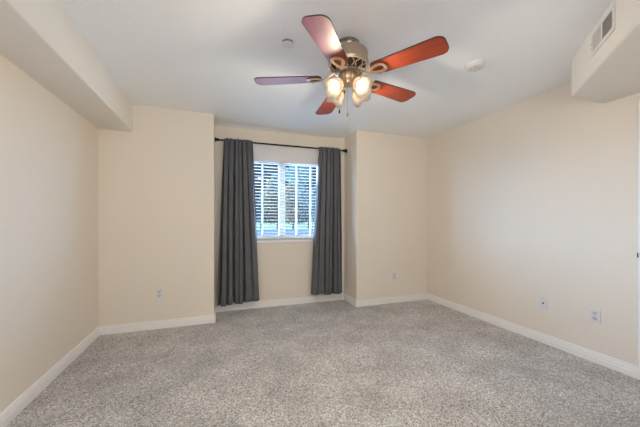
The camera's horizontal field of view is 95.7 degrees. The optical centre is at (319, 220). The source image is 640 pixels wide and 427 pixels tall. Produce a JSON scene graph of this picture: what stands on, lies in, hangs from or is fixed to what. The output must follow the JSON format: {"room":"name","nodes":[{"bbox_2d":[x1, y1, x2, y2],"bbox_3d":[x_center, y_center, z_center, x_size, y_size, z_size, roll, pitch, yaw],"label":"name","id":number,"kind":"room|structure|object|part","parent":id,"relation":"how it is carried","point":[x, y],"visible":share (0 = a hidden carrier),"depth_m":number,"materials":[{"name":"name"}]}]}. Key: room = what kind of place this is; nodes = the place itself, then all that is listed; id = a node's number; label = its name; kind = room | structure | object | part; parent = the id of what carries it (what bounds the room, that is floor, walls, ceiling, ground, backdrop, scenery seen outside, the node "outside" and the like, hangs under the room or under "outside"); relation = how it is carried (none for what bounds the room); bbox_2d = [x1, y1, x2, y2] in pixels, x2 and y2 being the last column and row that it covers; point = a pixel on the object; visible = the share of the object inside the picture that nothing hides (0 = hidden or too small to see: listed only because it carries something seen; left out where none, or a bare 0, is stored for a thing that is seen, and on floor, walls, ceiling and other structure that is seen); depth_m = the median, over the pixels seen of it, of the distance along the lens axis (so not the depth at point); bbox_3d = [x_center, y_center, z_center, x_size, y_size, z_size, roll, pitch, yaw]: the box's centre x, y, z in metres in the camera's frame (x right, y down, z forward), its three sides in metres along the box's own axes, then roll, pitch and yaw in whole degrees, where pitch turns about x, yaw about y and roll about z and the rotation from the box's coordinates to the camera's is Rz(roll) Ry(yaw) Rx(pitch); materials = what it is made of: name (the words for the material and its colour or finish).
{"room":"empty bedroom","nodes":[
{"label":"empty bedroom","id":0,"kind":"room"},
{"bbox_2d":[0,54,97,412],"bbox_3d":[-1.502,-0.027,0.539,0.120,2.440,5.213,0,0,-19],"label":"wall","id":1,"kind":"structure","parent":0,"point":[49,151],"depth_m":2.06,"materials":[{"name":"beige paint"}]},
{"bbox_2d":[0,326,99,426],"bbox_3d":[-1.437,1.148,0.562,0.017,0.090,5.213,0,0,-19],"label":"baseboard","id":2,"kind":"structure","parent":1,"relation":"attached to","point":[9,413],"depth_m":2.04,"materials":[{"name":"white paint"}]},
{"bbox_2d":[0,0,132,131],"bbox_3d":[-1.317,-1.102,0.620,0.341,0.290,5.243,0,0,-19],"label":"soffit","id":3,"kind":"structure","parent":0,"point":[38,37],"depth_m":1.83,"materials":[{"name":"white paint"}]},
{"bbox_2d":[98,105,214,325],"bbox_3d":[-1.924,-0.027,3.449,1.253,2.440,0.557,0,0,-19],"label":"wall","id":4,"kind":"structure","parent":0,"point":[156,180],"depth_m":3.19,"materials":[{"name":"beige paint"}]},
{"bbox_2d":[156,288,162,298],"bbox_3d":[-1.774,0.808,3.201,0.072,0.116,0.009,0,0,-19],"label":"power outlet","id":5,"kind":"object","parent":4,"relation":"attached to","point":[159,291],"visible":1,"depth_m":3.20,"materials":[{"name":"white plastic"}]},
{"bbox_2d":[99,293,426,334],"bbox_3d":[-0.405,1.148,3.894,4.174,0.090,0.424,0,0,-19],"label":"baseboard","id":6,"kind":"structure","parent":4,"relation":"attached to","point":[178,322],"depth_m":3.90,"materials":[{"name":"white paint"}]},
{"bbox_2d":[215,126,343,304],"bbox_3d":[-0.527,-0.027,4.155,1.851,2.440,0.150,0,0,-19],"label":"wall","id":7,"kind":"structure","parent":0,"point":[285,268],"depth_m":4.06,"materials":[{"name":"beige paint"}]},
{"bbox_2d":[214,137,346,152],"bbox_3d":[-0.477,-1.039,4.014,1.851,0.060,0.060,0,0,-19],"label":"curtain rod","id":8,"kind":"object","parent":7,"relation":"attached to","point":[215,138],"visible":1,"depth_m":3.98,"materials":[{"name":"black metal"}]},
{"bbox_2d":[217,138,258,306],"bbox_3d":[-1.065,0.013,3.783,0.533,2.157,0.116,0,0,-19],"label":"curtain","id":9,"kind":"object","parent":8,"relation":"hanging from","point":[238,282],"visible":1,"depth_m":3.75,"materials":[{"name":"grey fabric"}]},
{"bbox_2d":[311,146,341,294],"bbox_3d":[0.096,0.003,4.193,0.475,2.136,0.119,0,0,-19],"label":"curtain","id":10,"kind":"object","parent":8,"relation":"hanging from","point":[327,242],"visible":1,"depth_m":4.16,"materials":[{"name":"grey fabric"}]},
{"bbox_2d":[257,239,313,242],"bbox_3d":[-0.540,0.290,4.099,1.280,0.035,0.097,0,0,-19],"label":"window sill","id":11,"kind":"structure","parent":7,"relation":"attached to","point":[285,240],"depth_m":4.07,"materials":[{"name":"white paint"}]},
{"bbox_2d":[254,161,317,239],"bbox_3d":[-0.565,-0.292,4.171,1.220,1.130,0.055,0,0,-19],"label":"window","id":12,"kind":"structure","parent":7,"relation":"in","point":[281,216],"depth_m":4.15,"materials":[{"name":"white plastic"}]},
{"bbox_3d":[-0.838,-0.292,4.063,0.563,1.060,0.022,0,0,-19],"label":"sash","id":13,"kind":"part","parent":12,"relation":"part of","materials":[{"name":"beige plastic"}]},
{"bbox_2d":[253,144,318,239],"bbox_3d":[-0.538,-0.386,4.093,1.300,1.307,0.084,0,0,-19],"label":"window blind","id":14,"kind":"object","parent":12,"relation":"attached to","point":[261,153],"visible":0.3,"depth_m":4.09,"materials":[{"name":"white plastic"}]},
{"bbox_3d":[-0.543,0.258,4.107,1.210,0.020,0.050,0,0,-19],"label":"rail","id":15,"kind":"part","parent":14,"relation":"part of","materials":[{"name":"grey plastic"}]},
{"bbox_3d":[-0.118,-0.285,4.257,0.002,1.067,0.055,0,0,-19],"label":"ladder cord","id":16,"kind":"part","parent":14,"relation":"part of","materials":[{"name":"white fabric"}]},
{"bbox_3d":[-0.278,-0.292,4.285,0.533,1.060,0.022,0,0,-19],"label":"sash","id":17,"kind":"part","parent":12,"relation":"part of","materials":[{"name":"beige plastic"}]},
{"bbox_2d":[6,299,639,426],"bbox_3d":[0.451,1.253,1.457,4.414,0.120,5.890,0,0,-19],"label":"floor","id":18,"kind":"structure","parent":0,"point":[337,363],"depth_m":2.23,"materials":[{"name":"grey carpet"}]},
{"bbox_2d":[56,0,612,138],"bbox_3d":[0.451,-1.303,1.457,4.414,0.128,5.890,0,0,-19],"label":"ceiling","id":19,"kind":"structure","parent":0,"point":[202,56],"depth_m":2.18,"materials":[{"name":"white paint"}]},
{"bbox_2d":[281,39,293,48],"bbox_3d":[-0.225,-1.236,2.024,0.088,0.023,0.088,0,0,-19],"label":"sprinkler cover","id":20,"kind":"object","parent":19,"relation":"attached to","point":[286,43],"visible":1,"depth_m":2.02,"materials":[{"name":"white plastic"}]},
{"bbox_2d":[254,14,448,116],"bbox_3d":[0.196,-0.982,2.076,1.276,0.530,1.244,0,0,-19],"label":"ceiling fan","id":21,"kind":"object","parent":19,"relation":"hanging from","point":[347,58],"visible":1,"depth_m":1.92,"materials":[{"name":"brown wood"}]},
{"bbox_3d":[-0.224,-0.995,2.056,0.475,0.006,0.154,-1,8,3],"label":"blade","id":22,"kind":"part","parent":21,"relation":"part of","materials":[{"name":"brown wood"}]},
{"bbox_3d":[0.049,-1.003,1.641,0.154,0.006,0.475,9,3,20],"label":"blade","id":23,"kind":"part","parent":21,"relation":"part of","materials":[{"name":"brown wood"}]},
{"bbox_3d":[0.087,-0.989,2.443,0.154,0.006,0.475,-9,0,-15],"label":"blade","id":24,"kind":"part","parent":21,"relation":"part of","materials":[{"name":"brown wood"}]},
{"bbox_3d":[0.094,-0.891,1.946,0.143,0.144,0.143,0,0,-19],"label":"lamp shade","id":25,"kind":"part","parent":21,"relation":"part of","materials":[{"name":"white glass"}]},
{"bbox_3d":[0.109,-0.891,2.140,0.143,0.144,0.143,0,0,-19],"label":"lamp shade","id":26,"kind":"part","parent":21,"relation":"part of","materials":[{"name":"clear glass"}]},
{"bbox_3d":[0.116,-0.918,1.965,0.060,0.057,0.045,0,0,-19],"label":"bulb","id":27,"kind":"part","parent":21,"relation":"part of","materials":[{"name":"beige glass"}]},
{"bbox_3d":[0.269,-0.918,1.954,0.045,0.057,0.060,0,0,-19],"label":"bulb","id":28,"kind":"part","parent":21,"relation":"part of","materials":[{"name":"beige glass"}]},
{"bbox_3d":[0.303,-0.891,2.125,0.143,0.144,0.143,0,0,-19],"label":"lamp shade","id":29,"kind":"part","parent":21,"relation":"part of","materials":[{"name":"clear glass"}]},
{"bbox_3d":[0.287,-0.891,1.931,0.143,0.144,0.143,0,0,-19],"label":"lamp shade","id":30,"kind":"part","parent":21,"relation":"part of","materials":[{"name":"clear glass"}]},
{"bbox_3d":[0.551,-1.009,2.268,0.475,0.006,0.154,-1,-8,-33],"label":"blade","id":31,"kind":"part","parent":21,"relation":"part of","materials":[{"name":"brown wood"}]},
{"bbox_3d":[0.528,-0.998,1.772,0.475,0.006,0.154,1,-8,39],"label":"blade","id":32,"kind":"part","parent":21,"relation":"part of","materials":[{"name":"brown wood"}]},
{"bbox_2d":[465,59,484,71],"bbox_3d":[1.234,-1.225,2.308,0.136,0.044,0.136,0,0,-19],"label":"smoke detector","id":33,"kind":"object","parent":19,"relation":"attached to","point":[475,65],"visible":1,"depth_m":2.27,"materials":[{"name":"white plastic"}]},
{"bbox_2d":[344,130,426,299],"bbox_3d":[1.031,-0.027,4.487,1.310,2.440,0.557,0,0,-19],"label":"wall","id":34,"kind":"structure","parent":0,"point":[385,175],"depth_m":4.19,"materials":[{"name":"beige paint"}]},
{"bbox_2d":[392,272,396,279],"bbox_3d":[1.083,0.808,4.205,0.072,0.116,0.009,0,0,-19],"label":"power outlet","id":35,"kind":"object","parent":34,"relation":"attached to","point":[394,274],"visible":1,"depth_m":4.20,"materials":[{"name":"white plastic"}]},
{"bbox_2d":[427,82,639,365],"bbox_3d":[2.549,-0.027,1.963,0.120,2.440,5.213,0,0,-19],"label":"wall","id":36,"kind":"structure","parent":0,"point":[532,198],"depth_m":2.83,"materials":[{"name":"beige paint"}]},
{"bbox_2d":[427,293,637,378],"bbox_3d":[2.010,1.148,3.290,0.017,0.090,2.351,0,0,-19],"label":"baseboard","id":37,"kind":"structure","parent":36,"relation":"attached to","point":[623,367],"depth_m":2.76,"materials":[{"name":"white paint"}]},
{"bbox_2d":[539,296,546,309],"bbox_3d":[2.174,0.806,2.824,0.016,0.116,0.072,0,0,-19],"label":"outlet","id":38,"kind":"object","parent":36,"relation":"attached to","point":[542,300],"visible":1,"depth_m":2.82,"materials":[{"name":"white plastic"}]},
{"bbox_2d":[590,308,600,323],"bbox_3d":[2.314,0.801,2.437,0.009,0.116,0.072,0,0,-19],"label":"power outlet","id":39,"kind":"object","parent":36,"relation":"attached to","point":[595,314],"visible":1,"depth_m":2.43,"materials":[{"name":"white plastic"}]},
{"bbox_2d":[637,100,639,379],"bbox_3d":[2.407,0.143,2.150,0.025,2.100,0.071,0,0,-19],"label":"door frame","id":40,"kind":"structure","parent":36,"relation":"attached to","point":[638,253],"depth_m":2.18,"materials":[{"name":"white paint"}]},
{"bbox_2d":[572,0,639,102],"bbox_3d":[2.155,-1.105,0.694,1.526,0.284,3.080,0,0,-19],"label":"soffit","id":41,"kind":"structure","parent":0,"point":[613,73],"depth_m":1.87,"materials":[{"name":"white paint"}]},
{"bbox_2d":[591,2,615,56],"bbox_3d":[1.710,-1.143,1.757,0.013,0.148,0.312,0,0,26],"label":"air register","id":42,"kind":"object","parent":41,"relation":"attached to","point":[605,28],"visible":1,"depth_m":1.73,"materials":[{"name":"white plastic"}]},
{"label":"outside","id":43,"kind":"structure","parent":0,"visible":0},
{"bbox_2d":[256,222,313,223],"bbox_3d":[-35.771,1.523,177.162,290.000,0.500,162.000,0,0,-19],"label":"lawn","id":44,"kind":"structure","parent":43,"point":[257,222],"depth_m":123.36,"materials":[{"name":"green plant"}]},
{"bbox_2d":[255,189,261,221],"bbox_3d":[-23.450,-6.143,99.947,6.584,14.884,6.505,0,0,-19],"label":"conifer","id":45,"kind":"object","parent":44,"relation":"on","point":[256,199],"visible":0.06,"depth_m":99.61,"materials":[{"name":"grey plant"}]},
{"bbox_2d":[257,187,265,223],"bbox_3d":[-22.855,-6.145,115.692,7.427,14.886,7.709,0,0,-19],"label":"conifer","id":46,"kind":"object","parent":44,"relation":"on","point":[264,215],"visible":0.23,"depth_m":114.23,"materials":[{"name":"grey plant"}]},
{"bbox_2d":[260,181,277,223],"bbox_3d":[-17.153,-6.420,101.719,7.935,15.436,8.181,0,0,-19],"label":"tree","id":47,"kind":"object","parent":44,"relation":"on","point":[270,218],"visible":0.68,"depth_m":100.52,"materials":[{"name":"grey plant"}]},
{"bbox_2d":[265,174,277,223],"bbox_3d":[-18.743,-9.401,122.624,10.526,21.396,10.333,0,0,-19],"label":"leafy tree","id":48,"kind":"object","parent":44,"relation":"on","point":[276,181],"visible":0.09,"depth_m":121.33,"materials":[{"name":"plant"}]},
{"bbox_2d":[256,198,313,222],"bbox_3d":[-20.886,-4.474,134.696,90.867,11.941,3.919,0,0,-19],"label":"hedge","id":49,"kind":"object","parent":44,"relation":"on","point":[307,208],"visible":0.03,"depth_m":139.38,"materials":[{"name":"green plant"}]},
{"bbox_2d":[285,166,313,223],"bbox_3d":[-8.172,-12.130,107.375,12.514,26.852,12.462,0,0,-19],"label":"leafy tree","id":50,"kind":"object","parent":44,"relation":"on","point":[300,219],"visible":0.37,"depth_m":105.78,"materials":[{"name":"plant"}]},
{"bbox_2d":[308,182,316,219],"bbox_3d":[-0.509,-7.417,114.530,8.734,17.429,8.469,0,0,-19],"label":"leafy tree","id":51,"kind":"object","parent":44,"relation":"on","point":[316,182],"visible":0.18,"depth_m":113.34,"materials":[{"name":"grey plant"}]},
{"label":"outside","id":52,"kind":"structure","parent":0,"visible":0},
{"bbox_2d":[256,226,313,228],"bbox_3d":[5.513,1.523,59.706,290.000,0.500,23.000,0,0,-19],"label":"lawn","id":53,"kind":"structure","parent":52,"point":[266,227],"depth_m":52.76,"materials":[{"name":"green plant"}]},
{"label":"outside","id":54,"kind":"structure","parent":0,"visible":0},
{"bbox_2d":[256,224,313,225],"bbox_3d":[-3.606,1.543,85.650,290.000,0.500,32.000,0,0,-19],"label":"road","id":55,"kind":"structure","parent":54,"point":[256,224],"depth_m":75.06,"materials":[{"name":"grey asphalt"}]},
{"bbox_2d":[285,184,301,224],"bbox_3d":[-9.367,-5.405,93.701,7.184,13.409,7.330,0,0,-19],"label":"tree","id":56,"kind":"object","parent":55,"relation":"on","point":[290,214],"visible":0.74,"depth_m":92.35,"materials":[{"name":"grey plant"}]},
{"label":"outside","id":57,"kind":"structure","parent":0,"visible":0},
{"bbox_2d":[256,229,313,234],"bbox_3d":[13.803,1.543,36.121,290.000,0.500,27.000,0,0,-19],"label":"road","id":58,"kind":"structure","parent":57,"point":[287,231],"depth_m":32.66,"materials":[{"name":"grey asphalt"}]},
{"bbox_2d":[260,222,313,229],"bbox_3d":[1.485,0.743,42.895,42.970,1.100,0.270,0,0,-19],"label":"fence","id":59,"kind":"object","parent":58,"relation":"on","point":[307,226],"visible":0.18,"depth_m":40.92,"materials":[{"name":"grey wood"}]}
]}

